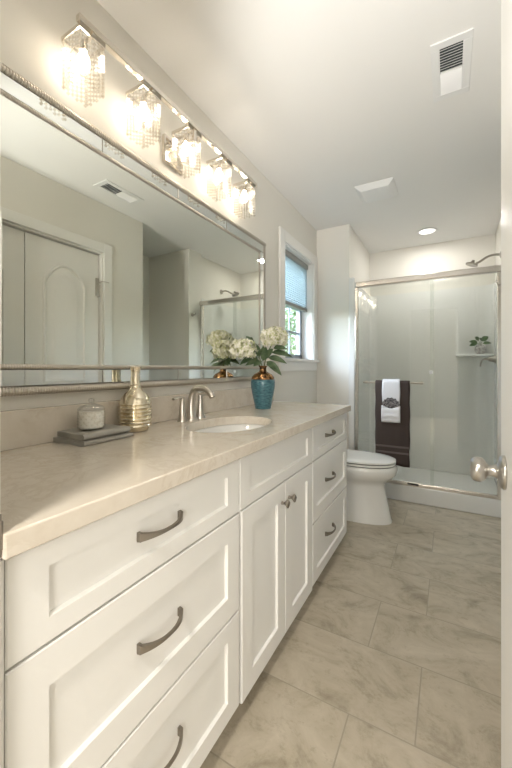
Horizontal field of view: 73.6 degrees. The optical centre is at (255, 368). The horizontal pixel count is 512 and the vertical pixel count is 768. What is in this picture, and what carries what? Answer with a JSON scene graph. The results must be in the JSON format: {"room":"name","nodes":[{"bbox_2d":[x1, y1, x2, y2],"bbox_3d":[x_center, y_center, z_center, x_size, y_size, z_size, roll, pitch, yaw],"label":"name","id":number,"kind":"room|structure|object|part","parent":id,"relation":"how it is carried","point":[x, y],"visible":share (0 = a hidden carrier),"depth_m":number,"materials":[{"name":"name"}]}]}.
{"room":"bathroom","nodes":[
{"label":"bathroom","id":0,"kind":"room"},
{"bbox_2d":[0,0,316,410],"bbox_3d":[0.031,-0.100,2.461,0.160,2.440,4.080,0,0,29],"label":"wall","id":1,"kind":"structure","parent":0,"point":[31,31],"depth_m":1.37,"materials":[{"name":"white paint"}]},
{"bbox_2d":[0,62,265,396],"bbox_3d":[-0.354,-0.382,1.576,0.036,0.920,1.660,0,0,29],"label":"wall mirror","id":2,"kind":"object","parent":1,"relation":"attached to","point":[109,265],"visible":0.9,"depth_m":1.22,"materials":[{"name":"grey mirror"}]},
{"bbox_2d":[0,387,273,450],"bbox_3d":[-0.357,0.175,1.586,0.020,0.110,1.930,0,0,29],"label":"backsplash","id":3,"kind":"structure","parent":1,"relation":"attached to","point":[19,428],"depth_m":1.11,"materials":[{"name":"beige stone"}]},
{"bbox_2d":[61,12,256,216],"bbox_3d":[-0.321,-0.961,1.519,0.150,0.190,1.080,0,0,29],"label":"vanity light","id":4,"kind":"object","parent":1,"relation":"attached to","point":[172,151],"visible":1,"depth_m":1.33,"materials":[{"name":"silver metal"}]},
{"bbox_3d":[-0.544,-1.030,1.082,0.101,0.012,0.088,0,0,29],"label":"lamp shade","id":5,"kind":"part","parent":4,"relation":"part of","materials":[{"name":"silver metal"}]},
{"bbox_3d":[-0.546,-0.973,1.083,0.039,0.059,0.040,0,0,29],"label":"bulb","id":6,"kind":"part","parent":4,"relation":"part of","materials":[{"name":"beige glass"}]},
{"bbox_2d":[79,40,87,54],"bbox_3d":[-0.546,-1.016,1.083,0.026,0.028,0.026,0,0,29],"label":"socket","id":7,"kind":"object","parent":4,"relation":"attached to","point":[83,50],"depth_m":1.07,"materials":[{"name":"silver metal"}]},
{"bbox_2d":[62,28,104,105],"bbox_3d":[-0.546,-0.946,1.083,0.098,0.159,0.091,0,0,29],"label":"shade","id":8,"kind":"object","parent":4,"relation":"hanging from","point":[83,60],"depth_m":1.07,"materials":[{"name":"glass"}]},
{"bbox_3d":[-0.424,-1.030,1.295,0.101,0.012,0.088,0,0,29],"label":"lamp shade","id":9,"kind":"part","parent":4,"relation":"part of","materials":[{"name":"silver metal"}]},
{"bbox_2d":[140,95,146,105],"bbox_3d":[-0.426,-1.016,1.297,0.026,0.028,0.026,0,0,29],"label":"socket","id":10,"kind":"object","parent":4,"relation":"attached to","point":[142,97],"depth_m":1.29,"materials":[{"name":"silver metal"}]},
{"bbox_2d":[126,88,160,142],"bbox_3d":[-0.426,-0.946,1.297,0.098,0.159,0.091,0,0,29],"label":"shade","id":11,"kind":"object","parent":4,"relation":"hanging from","point":[143,112],"depth_m":1.29,"materials":[{"name":"glass"}]},
{"bbox_3d":[-0.426,-0.973,1.297,0.039,0.059,0.040,0,0,29],"label":"bulb","id":12,"kind":"part","parent":4,"relation":"part of","materials":[{"name":"beige glass"}]},
{"bbox_3d":[-0.377,-0.970,1.550,0.022,0.120,0.120,0,0,29],"label":"plate","id":13,"kind":"part","parent":4,"relation":"part of","materials":[{"name":"silver metal"}]},
{"bbox_3d":[-0.314,-1.014,1.515,0.126,0.061,0.022,0,0,29],"label":"arm","id":14,"kind":"part","parent":4,"relation":"part of","materials":[{"name":"silver metal"}]},
{"bbox_3d":[-0.303,-1.030,1.509,0.101,0.012,0.088,0,0,29],"label":"lamp shade","id":15,"kind":"part","parent":4,"relation":"part of","materials":[{"name":"silver metal"}]},
{"bbox_3d":[-0.306,-0.973,1.510,0.039,0.059,0.040,0,0,29],"label":"bulb","id":16,"kind":"part","parent":4,"relation":"part of","materials":[{"name":"beige glass"}]},
{"bbox_2d":[173,128,200,172],"bbox_3d":[-0.306,-0.946,1.510,0.098,0.159,0.091,0,0,29],"label":"shade","id":17,"kind":"object","parent":4,"relation":"hanging from","point":[184,144],"depth_m":1.50,"materials":[{"name":"glass"}]},
{"bbox_3d":[-0.183,-1.030,1.722,0.101,0.012,0.088,0,0,29],"label":"lamp shade","id":18,"kind":"part","parent":4,"relation":"part of","materials":[{"name":"glass"}]},
{"bbox_3d":[-0.186,-0.973,1.724,0.039,0.059,0.040,0,0,29],"label":"bulb","id":19,"kind":"part","parent":4,"relation":"part of","materials":[{"name":"beige glass"}]},
{"bbox_2d":[207,160,231,197],"bbox_3d":[-0.186,-0.946,1.724,0.098,0.159,0.091,0,0,29],"label":"shade","id":20,"kind":"object","parent":4,"relation":"hanging from","point":[218,176],"depth_m":1.71,"materials":[{"name":"glass"}]},
{"bbox_2d":[233,183,254,216],"bbox_3d":[-0.066,-0.946,1.937,0.098,0.159,0.091,0,0,29],"label":"shade","id":21,"kind":"object","parent":4,"relation":"hanging from","point":[244,197],"depth_m":1.93,"materials":[{"name":"glass"}]},
{"bbox_3d":[-0.063,-1.030,1.936,0.101,0.012,0.088,0,0,29],"label":"lamp shade","id":22,"kind":"part","parent":4,"relation":"part of","materials":[{"name":"glass"}]},
{"bbox_3d":[-0.066,-0.973,1.937,0.039,0.059,0.040,0,0,29],"label":"bulb","id":23,"kind":"part","parent":4,"relation":"part of","materials":[{"name":"beige glass"}]},
{"bbox_2d":[279,226,319,370],"bbox_3d":[0.315,-0.517,2.930,0.195,1.075,0.835,0,0,29],"label":"window","id":24,"kind":"structure","parent":1,"relation":"in","point":[305,359],"depth_m":3.13,"materials":[{"name":"white paint"}]},
{"bbox_3d":[0.260,-0.521,2.960,0.040,0.882,0.629,0,0,29],"label":"sash","id":25,"kind":"part","parent":24,"relation":"part of","materials":[{"name":"grey wood"}]},
{"bbox_2d":[285,249,307,311],"bbox_3d":[0.315,-0.743,2.930,0.045,0.436,0.621,0,0,29],"label":"cellular shade","id":26,"kind":"object","parent":24,"relation":"attached to","point":[295,269],"visible":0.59,"depth_m":2.96,"materials":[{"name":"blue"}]},
{"bbox_3d":[0.315,-0.539,2.930,0.031,0.029,0.619,0,0,29],"label":"rail","id":27,"kind":"part","parent":26,"relation":"part of","materials":[{"name":"grey plastic"}]},
{"bbox_3d":[0.315,-0.939,2.930,0.045,0.044,0.621,0,0,29],"label":"head rail","id":28,"kind":"part","parent":26,"relation":"part of","materials":[{"name":"grey plastic"}]},
{"bbox_3d":[0.328,-0.068,2.922,0.165,0.025,0.835,0,0,29],"label":"sill","id":29,"kind":"part","parent":24,"relation":"part of","materials":[{"name":"white paint"}]},
{"bbox_2d":[97,0,500,253],"bbox_3d":[1.007,-1.370,1.912,2.320,0.100,4.080,0,0,29],"label":"ceiling","id":30,"kind":"structure","parent":0,"point":[326,99],"depth_m":1.68,"materials":[{"name":"white paint"}]},
{"bbox_2d":[355,177,397,202],"bbox_3d":[0.894,-1.303,2.532,0.265,0.033,0.266,0,0,29],"label":"exhaust fan","id":31,"kind":"object","parent":30,"relation":"attached to","point":[385,188],"visible":1,"depth_m":2.48,"materials":[{"name":"white plastic"}]},
{"bbox_2d":[417,227,437,234],"bbox_3d":[1.643,-1.316,3.287,0.183,0.009,0.183,0,0,29],"label":"recessed light","id":32,"kind":"object","parent":30,"relation":"in","point":[426,231],"visible":1,"depth_m":3.29,"materials":[{"name":"white plastic"}]},
{"bbox_2d":[430,28,473,102],"bbox_3d":[0.860,-1.314,1.507,0.150,0.011,0.340,0,0,29],"label":"ceiling vent","id":33,"kind":"object","parent":30,"relation":"in","point":[451,57],"visible":1,"depth_m":1.48,"materials":[{"name":"white plastic"}]},
{"bbox_2d":[317,224,369,448],"bbox_3d":[0.945,-0.100,3.605,0.310,2.440,0.930,0,0,29],"label":"wall","id":34,"kind":"structure","parent":0,"point":[342,256],"depth_m":3.21,"materials":[{"name":"white paint"}]},
{"bbox_2d":[200,498,500,767],"bbox_3d":[1.016,1.170,1.907,2.300,0.100,4.080,0,0,29],"label":"floor","id":35,"kind":"structure","parent":0,"point":[391,658],"depth_m":1.30,"materials":[{"name":"tile"}]},
{"bbox_2d":[0,459,238,767],"bbox_3d":[-0.433,0.694,0.894,0.564,0.853,0.652,0,0,29],"label":"base cabinet","id":36,"kind":"object","parent":35,"relation":"on","point":[119,631],"visible":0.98,"depth_m":0.69,"materials":[{"name":"white paint"}]},
{"bbox_3d":[-0.216,0.359,0.778,0.020,0.164,0.636,0,0,29],"label":"drawer","id":37,"kind":"part","parent":36,"relation":"part of","materials":[{"name":"white paint"}]},
{"bbox_3d":[-0.203,0.587,0.765,0.036,0.021,0.132,0,0,29],"label":"drawer pull","id":38,"kind":"part","parent":36,"relation":"part of","materials":[{"name":"grey metal"}]},
{"bbox_3d":[-0.203,0.353,0.765,0.036,0.021,0.132,0,0,29],"label":"drawer pull","id":39,"kind":"part","parent":36,"relation":"part of","materials":[{"name":"grey metal"}]},
{"bbox_3d":[-0.216,0.889,0.778,0.020,0.290,0.636,0,0,29],"label":"drawer","id":40,"kind":"part","parent":36,"relation":"part of","materials":[{"name":"white paint"}]},
{"bbox_3d":[-0.203,0.875,0.765,0.036,0.021,0.132,0,0,29],"label":"drawer pull","id":41,"kind":"part","parent":36,"relation":"part of","materials":[{"name":"grey metal"}]},
{"bbox_2d":[238,428,311,703],"bbox_3d":[-0.112,0.694,1.460,0.569,0.853,0.650,0,0,29],"label":"base cabinet","id":42,"kind":"object","parent":35,"relation":"on","point":[275,512],"visible":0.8,"depth_m":1.25,"materials":[{"name":"white paint"}]},
{"bbox_3d":[0.027,0.746,1.211,0.020,0.602,0.324,0,0,29],"label":"cabinet door","id":43,"kind":"part","parent":42,"relation":"part of","materials":[{"name":"white paint"}]},
{"bbox_3d":[0.101,0.359,1.341,0.020,0.164,0.644,0,0,29],"label":"false drawer","id":44,"kind":"part","parent":42,"relation":"part of","materials":[{"name":"white paint"}]},
{"bbox_3d":[0.113,0.517,1.310,0.031,0.034,0.034,0,0,29],"label":"door knob","id":45,"kind":"part","parent":42,"relation":"part of","materials":[{"name":"grey metal"}]},
{"bbox_3d":[0.145,0.517,1.368,0.031,0.034,0.034,0,0,29],"label":"door knob","id":46,"kind":"part","parent":42,"relation":"part of","materials":[{"name":"grey metal"}]},
{"bbox_3d":[0.183,0.746,1.488,0.020,0.602,0.306,0,0,29],"label":"cabinet door","id":47,"kind":"part","parent":42,"relation":"part of","materials":[{"name":"white paint"}]},
{"bbox_2d":[311,413,346,585],"bbox_3d":[0.198,0.694,2.016,0.564,0.853,0.622,0,0,29],"label":"base cabinet","id":48,"kind":"object","parent":35,"relation":"on","point":[329,441],"visible":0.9,"depth_m":1.85,"materials":[{"name":"white paint"}]},
{"bbox_2d":[0,401,350,559],"bbox_3d":[-0.120,0.248,1.452,0.564,0.037,1.930,0,0,29],"label":"countertop","id":49,"kind":"structure","parent":48,"relation":"on","point":[49,491],"depth_m":0.82,"materials":[{"name":"beige stone"}]},
{"bbox_2d":[53,424,132,446],"bbox_3d":[-0.522,0.212,1.115,0.148,0.035,0.190,0,0,29],"label":"books","id":50,"kind":"object","parent":49,"relation":"on","point":[78,437],"visible":0.98,"depth_m":1.06,"materials":[{"name":"grey paper"}]},
{"bbox_2d":[77,398,104,429],"bbox_3d":[-0.530,0.145,1.101,0.087,0.099,0.086,0,0,29],"label":"candle jar","id":51,"kind":"object","parent":50,"relation":"on","point":[91,418],"visible":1,"depth_m":1.07,"materials":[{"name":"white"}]},
{"bbox_3d":[-0.530,0.114,1.101,0.082,0.037,0.082,0,0,29],"label":"glass lid","id":52,"kind":"part","parent":51,"relation":"part of","materials":[{"name":"clear glass"}]},
{"bbox_2d":[78,410,103,429],"bbox_3d":[-0.530,0.163,1.101,0.075,0.055,0.075,0,0,29],"label":"candle","id":53,"kind":"object","parent":51,"relation":"on","point":[87,419],"depth_m":1.07,"materials":[{"name":"white wax"}]},
{"bbox_2d":[118,366,151,431],"bbox_3d":[-0.449,0.111,1.274,0.121,0.238,0.121,0,0,29],"label":"decorative bottle","id":54,"kind":"object","parent":49,"relation":"on","point":[135,409],"visible":0.98,"depth_m":1.23,"materials":[{"name":"gold metal"}]},
{"bbox_2d":[172,385,214,421],"bbox_3d":[-0.246,0.152,1.521,0.154,0.160,0.262,0,0,29],"label":"faucet","id":55,"kind":"object","parent":49,"relation":"on","point":[191,412],"visible":1,"depth_m":1.53,"materials":[{"name":"silver metal"}]},
{"bbox_3d":[-0.332,0.175,1.473,0.048,0.109,0.093,0,0,29],"label":"handle","id":56,"kind":"part","parent":55,"relation":"part of","materials":[{"name":"silver metal"}]},
{"bbox_3d":[-0.246,0.152,1.521,0.154,0.160,0.052,0,0,29],"label":"spout","id":57,"kind":"part","parent":55,"relation":"part of","materials":[{"name":"silver metal"}]},
{"bbox_3d":[-0.249,0.175,1.620,0.048,0.109,0.093,0,0,29],"label":"handle","id":58,"kind":"part","parent":55,"relation":"part of","materials":[{"name":"silver metal"}]},
{"bbox_2d":[193,424,264,432],"bbox_3d":[-0.104,0.351,1.436,0.337,0.168,0.488,0,0,29],"label":"sink","id":59,"kind":"object","parent":49,"relation":"in","point":[233,427],"visible":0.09,"depth_m":1.62,"materials":[{"name":"white ceramic"}]},
{"bbox_2d":[251,366,274,408],"bbox_3d":[0.040,0.107,1.972,0.140,0.246,0.140,0,0,29],"label":"vase","id":60,"kind":"object","parent":49,"relation":"on","point":[262,382],"visible":0.98,"depth_m":1.92,"materials":[{"name":"teal ceramic"}]},
{"bbox_2d":[229,336,263,366],"bbox_3d":[-0.063,-0.072,1.926,0.176,0.234,0.198,0,0,29],"label":"flower","id":61,"kind":"object","parent":60,"relation":"in","point":[242,347],"visible":0.98,"depth_m":1.91,"materials":[{"name":"white plant"}]},
{"bbox_2d":[250,337,263,365],"bbox_3d":[0.015,-0.071,1.965,0.111,0.211,0.076,0,0,-13],"label":"leafy sprig","id":62,"kind":"object","parent":60,"relation":"in","point":[251,338],"visible":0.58,"depth_m":1.95,"materials":[{"name":"green plant"}]},
{"bbox_2d":[260,326,292,375],"bbox_3d":[0.111,-0.103,1.982,0.191,0.296,0.187,0,0,29],"label":"flower","id":63,"kind":"object","parent":60,"relation":"in","point":[275,336],"visible":1,"depth_m":1.95,"materials":[{"name":"white plant"}]},
{"bbox_3d":[0.413,0.592,1.896,0.020,0.293,0.617,0,0,29],"label":"drawer","id":64,"kind":"part","parent":48,"relation":"part of","materials":[{"name":"white paint"}]},
{"bbox_3d":[0.413,0.889,1.896,0.020,0.290,0.617,0,0,29],"label":"drawer","id":65,"kind":"part","parent":48,"relation":"part of","materials":[{"name":"white paint"}]},
{"bbox_3d":[0.413,0.359,1.896,0.020,0.164,0.617,0,0,29],"label":"drawer","id":66,"kind":"part","parent":48,"relation":"part of","materials":[{"name":"white paint"}]},
{"bbox_3d":[0.411,0.875,1.857,0.036,0.021,0.132,0,0,29],"label":"drawer pull","id":67,"kind":"part","parent":48,"relation":"part of","materials":[{"name":"grey metal"}]},
{"bbox_3d":[0.411,0.587,1.857,0.036,0.021,0.132,0,0,29],"label":"drawer pull","id":68,"kind":"part","parent":48,"relation":"part of","materials":[{"name":"grey metal"}]},
{"bbox_3d":[0.411,0.353,1.857,0.036,0.021,0.132,0,0,29],"label":"drawer pull","id":69,"kind":"part","parent":48,"relation":"part of","materials":[{"name":"grey metal"}]},
{"bbox_2d":[346,449,397,524],"bbox_3d":[0.685,0.749,2.661,0.775,0.742,0.450,0,0,29],"label":"toilet","id":70,"kind":"object","parent":35,"relation":"on","point":[368,472],"visible":0.5,"depth_m":2.47,"materials":[{"name":"white ceramic"}]},
{"bbox_3d":[0.762,0.695,2.618,0.576,0.014,0.364,0,0,29],"label":"seat","id":71,"kind":"part","parent":70,"relation":"part of","materials":[{"name":"white plastic"}]},
{"bbox_3d":[0.762,0.668,2.618,0.578,0.024,0.366,0,0,29],"label":"lid","id":72,"kind":"part","parent":70,"relation":"part of","materials":[{"name":"white plastic"}]},
{"bbox_2d":[349,278,500,517],"bbox_3d":[1.590,0.150,3.223,1.186,1.940,0.954,0,0,29],"label":"shower stall","id":73,"kind":"object","parent":35,"relation":"on","point":[405,336],"visible":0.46,"depth_m":3.51,"materials":[{"name":"white plastic"}]},
{"bbox_3d":[1.095,0.150,3.502,0.050,1.940,0.954,0,0,29],"label":"panel","id":74,"kind":"part","parent":73,"relation":"part of","materials":[{"name":"white plastic"}]},
{"bbox_3d":[1.800,0.125,3.595,1.156,1.890,0.100,0,0,29],"label":"panel","id":75,"kind":"part","parent":73,"relation":"part of","materials":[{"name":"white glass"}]},
{"bbox_2d":[469,336,490,353],"bbox_3d":[2.198,-0.229,3.352,0.105,0.172,0.169,0,0,-43],"label":"potted plant","id":76,"kind":"object","parent":73,"relation":"on","point":[479,349],"visible":0.99,"depth_m":3.33,"materials":[{"name":"green plant"}]},
{"bbox_3d":[2.201,-0.186,3.357,0.094,0.086,0.094,0,0,29],"label":"pot","id":77,"kind":"part","parent":76,"relation":"part of","materials":[{"name":"white ceramic"}]},
{"bbox_2d":[480,354,496,366],"bbox_3d":[2.036,-0.080,2.985,0.144,0.172,0.172,0,0,29],"label":"shower valve","id":78,"kind":"object","parent":73,"relation":"attached to","point":[494,358],"visible":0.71,"depth_m":2.96,"materials":[{"name":"silver metal"}]},
{"bbox_3d":[2.093,0.150,2.959,0.050,1.940,0.921,0,0,29],"label":"panel","id":79,"kind":"part","parent":73,"relation":"part of","materials":[{"name":"white metal"}]},
{"bbox_2d":[370,234,494,474],"bbox_3d":[2.028,-0.100,3.603,2.200,2.440,0.130,0,0,29],"label":"wall","id":80,"kind":"structure","parent":0,"point":[449,255],"depth_m":3.62,"materials":[{"name":"white paint"}]},
{"bbox_2d":[495,219,500,280],"bbox_3d":[2.422,-0.100,2.774,0.700,2.440,0.930,0,0,29],"label":"wall","id":81,"kind":"structure","parent":0,"point":[498,231],"depth_m":3.14,"materials":[{"name":"white paint"}]},
{"bbox_2d":[355,265,500,499],"bbox_3d":[1.391,0.106,2.814,1.124,1.756,0.074,0,0,29],"label":"shower door frame","id":82,"kind":"object","parent":81,"relation":"attached to","point":[496,268],"visible":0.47,"depth_m":2.73,"materials":[{"name":"silver metal"}]},
{"bbox_2d":[363,371,432,384],"bbox_3d":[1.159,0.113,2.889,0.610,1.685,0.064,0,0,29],"label":"towel bar","id":83,"kind":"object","parent":82,"relation":"attached to","point":[430,372],"depth_m":2.78,"materials":[{"name":"silver metal"}]},
{"bbox_2d":[375,380,409,467],"bbox_3d":[1.143,0.454,2.867,0.272,0.709,0.047,0,0,29],"label":"bath towel","id":84,"kind":"object","parent":83,"relation":"hanging from","point":[391,439],"visible":0.81,"depth_m":2.83,"materials":[{"name":"brown fabric"}]},
{"bbox_2d":[381,379,399,422],"bbox_3d":[1.132,0.269,2.864,0.146,0.360,0.084,0,0,29],"label":"hand towel","id":85,"kind":"object","parent":84,"relation":"hanging from","point":[390,388],"visible":0.93,"depth_m":2.84,"materials":[{"name":"white fabric"}]},
{"bbox_2d":[382,397,399,407],"bbox_3d":[1.119,0.287,2.837,0.144,0.095,0.008,0,0,29],"label":"washcloth","id":86,"kind":"object","parent":85,"relation":"in","point":[389,402],"visible":1,"depth_m":2.84,"materials":[{"name":"fabric"}]},
{"bbox_2d":[466,251,500,266],"bbox_3d":[1.997,-0.958,3.007,0.265,0.108,0.100,0,0,29],"label":"shower","id":87,"kind":"object","parent":81,"relation":"attached to","point":[472,263],"visible":0.93,"depth_m":3.01,"materials":[{"name":"silver metal"}]},
{"bbox_3d":[2.030,-0.960,2.988,0.189,0.075,0.020,0,0,29],"label":"shower arm","id":88,"kind":"part","parent":87,"relation":"part of","materials":[{"name":"silver metal"}]},
{"bbox_3d":[-0.270,-0.100,0.359,1.377,2.440,0.120,0,0,29],"label":"wall","id":89,"kind":"structure","parent":0,"visible":0},
{"bbox_2d":[0,514,2,556],"bbox_3d":[-0.059,0.060,0.247,0.765,2.120,0.132,0,0,29],"label":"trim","id":90,"kind":"structure","parent":89,"relation":"attached to","point":[1,520],"depth_m":0.47,"materials":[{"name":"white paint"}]},
{"bbox_2d":[470,0,511,767],"bbox_3d":[0.393,0.099,0.507,0.102,2.018,0.761,0,0,29],"label":"door","id":91,"kind":"structure","parent":89,"relation":"in","point":[480,470],"depth_m":0.74,"materials":[{"name":"white paint"}]},
{"bbox_3d":[0.527,0.232,0.781,0.067,0.076,0.076,0,0,29],"label":"knob","id":92,"kind":"part","parent":91,"relation":"part of","materials":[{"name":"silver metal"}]},
{"label":"outside","id":93,"kind":"structure","parent":0,"visible":0},
{"bbox_3d":[-5.271,1.470,7.557,13.600,0.100,20.000,0,0,29],"label":"garden","id":94,"kind":"object","parent":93,"visible":0},
{"bbox_2d":[285,307,295,354],"bbox_3d":[0.885,-0.379,9.695,2.664,3.604,2.739,0,0,29],"label":"tree","id":95,"kind":"object","parent":94,"relation":"on","point":[292,320],"visible":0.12,"depth_m":9.34,"materials":[{"name":"green plant"}]},
{"bbox_2d":[285,311,295,353],"bbox_3d":[1.418,-0.918,14.134,3.374,4.681,3.496,0,0,29],"label":"tree","id":96,"kind":"object","parent":94,"relation":"on","point":[285,311],"visible":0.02,"depth_m":14.03,"materials":[{"name":"plant"}]}
]}

